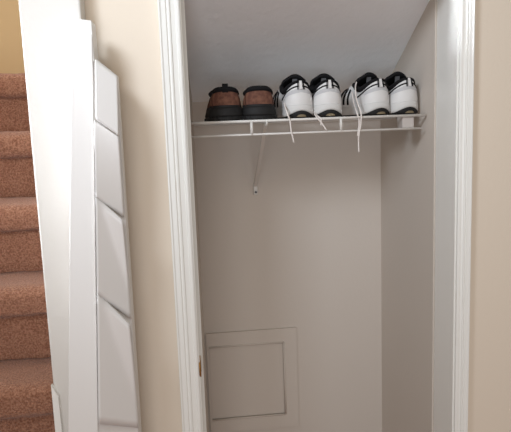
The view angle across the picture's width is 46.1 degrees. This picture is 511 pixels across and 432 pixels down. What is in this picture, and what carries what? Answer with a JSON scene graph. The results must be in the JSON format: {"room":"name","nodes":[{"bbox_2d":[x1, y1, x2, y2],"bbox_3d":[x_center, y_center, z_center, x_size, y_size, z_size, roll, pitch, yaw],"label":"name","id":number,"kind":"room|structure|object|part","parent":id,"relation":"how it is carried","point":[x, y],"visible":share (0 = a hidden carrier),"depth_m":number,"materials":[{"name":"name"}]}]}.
{"room":"hallway","nodes":[
{"label":"hallway","id":0,"kind":"room"},
{"bbox_2d":[0,0,24,73],"bbox_3d":[-2.024,-0.563,2.895,2.637,3.600,0.100,-3,9,-6],"label":"wall","id":1,"kind":"structure","parent":0,"point":[11,46],"depth_m":2.90,"materials":[{"name":"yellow paint"}]},
{"bbox_2d":[19,0,85,431],"bbox_3d":[-0.596,-0.168,2.779,0.134,2.750,2.755,-3,9,-6],"label":"wall","id":2,"kind":"structure","parent":0,"point":[47,26],"depth_m":1.39,"materials":[{"name":"white paint"}]},
{"bbox_2d":[51,384,62,431],"bbox_3d":[-0.465,0.902,1.543,0.032,0.994,0.013,-3,9,-6],"label":"baseboard","id":3,"kind":"structure","parent":2,"relation":"attached to","point":[55,396],"depth_m":1.47,"materials":[{"name":"white"}]},
{"bbox_2d":[188,71,208,431],"bbox_3d":[-0.245,-0.053,1.927,0.100,2.750,0.586,-3,9,-3],"label":"wall","id":4,"kind":"structure","parent":0,"point":[190,95],"depth_m":2.05,"materials":[{"name":"beige paint"}]},
{"bbox_2d":[192,101,381,431],"bbox_3d":[0.120,-0.108,2.204,0.859,2.750,0.100,-3,9,-6],"label":"wall","id":5,"kind":"structure","parent":0,"point":[303,252],"depth_m":2.19,"materials":[{"name":"beige paint"}]},
{"bbox_2d":[206,327,298,431],"bbox_3d":[-0.008,0.614,2.238,0.335,0.389,0.012,-3,9,-6],"label":"access panel","id":6,"kind":"object","parent":5,"relation":"attached to","point":[245,368],"visible":1,"depth_m":2.24,"materials":[{"name":"beige paint"}]},
{"bbox_3d":[-0.030,0.614,2.240,0.272,0.277,0.004,-3,9,-6],"label":"panel","id":7,"kind":"part","parent":6,"relation":"part of","materials":[{"name":"beige paint"}]},
{"bbox_2d":[253,121,267,194],"bbox_3d":[0.017,-0.171,1.908,0.015,0.255,0.440,-3,9,-5],"label":"shelf bracket","id":8,"kind":"object","parent":5,"relation":"attached to","point":[255,185],"visible":1,"depth_m":1.92,"materials":[{"name":"white metal"}]},
{"bbox_3d":[0.000,-0.096,2.133,0.015,0.040,0.015,-3,9,-6],"label":"foot plate","id":9,"kind":"part","parent":8,"relation":"part of","materials":[{"name":"grey plastic"}]},
{"bbox_2d":[191,114,425,137],"bbox_3d":[0.127,-0.286,1.902,0.685,0.048,0.429,-3,9,-6],"label":"wire shelf","id":10,"kind":"object","parent":5,"relation":"attached to","point":[404,121],"visible":0.86,"depth_m":1.71,"materials":[{"name":"white metal"}]},
{"bbox_2d":[204,83,242,121],"bbox_3d":[-0.099,-0.338,1.815,0.113,0.104,0.300,-3,9,-5],"label":"leather shoe","id":11,"kind":"object","parent":10,"relation":"on","point":[224,104],"visible":0.96,"depth_m":1.68,"materials":[{"name":"brown leather"}]},
{"bbox_3d":[-0.011,-0.246,1.680,0.008,0.038,0.010,-3,9,-6],"label":"lip post","id":12,"kind":"part","parent":10,"relation":"part of","materials":[{"name":"grey plastic"}]},
{"bbox_2d":[242,85,276,119],"bbox_3d":[0.004,-0.340,1.826,0.113,0.095,0.300,-3,9,-4],"label":"leather shoe","id":13,"kind":"object","parent":10,"relation":"on","point":[258,102],"visible":0.92,"depth_m":1.69,"materials":[{"name":"brown leather"}]},
{"bbox_2d":[273,74,312,142],"bbox_3d":[0.101,-0.327,1.831,0.098,0.196,0.312,-4,9,-10],"label":"sneaker","id":14,"kind":"object","parent":10,"relation":"on","point":[293,99],"visible":0.91,"depth_m":1.71,"materials":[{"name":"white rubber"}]},
{"bbox_3d":[0.126,-0.352,1.712,0.081,0.027,0.030,-4,9,-10],"label":"heel panel","id":15,"kind":"part","parent":14,"relation":"part of","materials":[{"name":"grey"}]},
{"bbox_3d":[0.150,-0.236,1.698,0.663,0.006,0.006,-3,9,-6],"label":"rail","id":16,"kind":"part","parent":10,"relation":"part of","materials":[{"name":"grey plastic"}]},
{"bbox_3d":[0.154,-0.274,1.696,0.675,0.008,0.008,-3,9,-6],"label":"rail","id":17,"kind":"part","parent":10,"relation":"part of","materials":[{"name":"grey plastic"}]},
{"bbox_2d":[309,73,341,130],"bbox_3d":[0.198,-0.346,1.839,0.091,0.167,0.316,-3,9,-5],"label":"sneaker","id":18,"kind":"object","parent":10,"relation":"on","point":[325,91],"visible":0.82,"depth_m":1.72,"materials":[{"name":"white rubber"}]},
{"bbox_3d":[0.210,-0.356,1.720,0.081,0.027,0.030,-3,9,-8],"label":"heel panel","id":19,"kind":"part","parent":18,"relation":"part of","materials":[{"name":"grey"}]},
{"bbox_3d":[0.243,-0.260,1.707,0.008,0.038,0.010,-3,9,-6],"label":"lip post","id":20,"kind":"part","parent":10,"relation":"part of","materials":[{"name":"grey plastic"}]},
{"bbox_2d":[340,72,389,151],"bbox_3d":[0.299,-0.321,1.858,0.133,0.230,0.309,-5,9,-19],"label":"sneaker","id":21,"kind":"object","parent":10,"relation":"on","point":[368,95],"visible":0.94,"depth_m":1.75,"materials":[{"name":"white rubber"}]},
{"bbox_3d":[0.358,-0.365,1.745,0.081,0.027,0.030,-5,9,-19],"label":"heel panel","id":22,"kind":"part","parent":21,"relation":"part of","materials":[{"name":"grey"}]},
{"bbox_2d":[385,71,417,114],"bbox_3d":[0.411,-0.379,1.877,0.098,0.129,0.293,-5,9,-17],"label":"sneaker","id":23,"kind":"object","parent":10,"relation":"on","point":[403,99],"visible":0.58,"depth_m":1.75,"materials":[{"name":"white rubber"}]},
{"bbox_3d":[0.444,-0.370,1.754,0.081,0.027,0.030,-5,9,-17],"label":"heel panel","id":24,"kind":"part","parent":23,"relation":"part of","materials":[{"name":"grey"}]},
{"bbox_2d":[84,0,510,431],"bbox_3d":[1.003,-0.065,1.702,2.849,2.750,0.125,-3,9,-6],"label":"wall","id":25,"kind":"structure","parent":0,"point":[127,31],"depth_m":1.55,"materials":[{"name":"beige paint"}]},
{"bbox_2d":[157,0,206,431],"bbox_3d":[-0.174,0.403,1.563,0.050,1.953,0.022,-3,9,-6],"label":"trim","id":26,"kind":"structure","parent":25,"relation":"attached to","point":[168,10],"depth_m":1.50,"materials":[{"name":"white wood"}]},
{"bbox_2d":[199,356,200,376],"bbox_3d":[-0.147,0.401,1.595,0.006,0.045,0.045,-3,9,-6],"label":"strike plate","id":27,"kind":"object","parent":25,"relation":"attached to","point":[199,356],"visible":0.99,"depth_m":1.58,"materials":[{"name":"gold metal"}]},
{"bbox_2d":[453,0,474,431],"bbox_3d":[0.564,0.364,1.640,0.033,1.953,0.022,-3,9,-6],"label":"trim","id":28,"kind":"structure","parent":25,"relation":"attached to","point":[466,7],"depth_m":1.58,"materials":[{"name":"white wood"}]},
{"bbox_2d":[184,0,428,101],"bbox_3d":[0.113,-0.667,1.852,0.789,0.638,0.530,-3,9,-6],"label":"ceiling","id":29,"kind":"structure","parent":0,"point":[241,44],"depth_m":1.79,"materials":[{"name":"white paint"}]},
{"bbox_2d":[380,0,436,431],"bbox_3d":[0.526,-0.093,2.007,0.096,2.750,0.580,-3,9,-6],"label":"wall","id":30,"kind":"structure","parent":0,"point":[408,157],"depth_m":1.92,"materials":[{"name":"beige paint"}]},
{"bbox_2d":[434,0,458,431],"bbox_3d":[0.545,0.346,1.712,0.020,1.969,0.131,-3,9,-6],"label":"trim","id":31,"kind":"structure","parent":30,"relation":"attached to","point":[447,10],"depth_m":1.65,"materials":[{"name":"white wood"}]},
{"bbox_3d":[-0.211,1.523,0.860,5.600,0.050,7.300,-3,9,-6],"label":"floor","id":32,"kind":"structure","parent":0,"visible":0},
{"bbox_2d":[0,73,54,431],"bbox_3d":[-1.043,0.524,1.922,0.998,1.954,2.316,-3,9,-6],"label":"staircase","id":33,"kind":"structure","parent":32,"relation":"on","point":[26,376],"depth_m":1.68,"materials":[{"name":"orange carpet"}]},
{"bbox_2d":[68,19,141,431],"bbox_3d":[-0.382,0.492,1.387,0.221,1.843,0.213,-3,9,-6],"label":"door","id":34,"kind":"structure","parent":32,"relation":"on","point":[103,389],"depth_m":1.34,"materials":[{"name":"white paint"}]}
]}

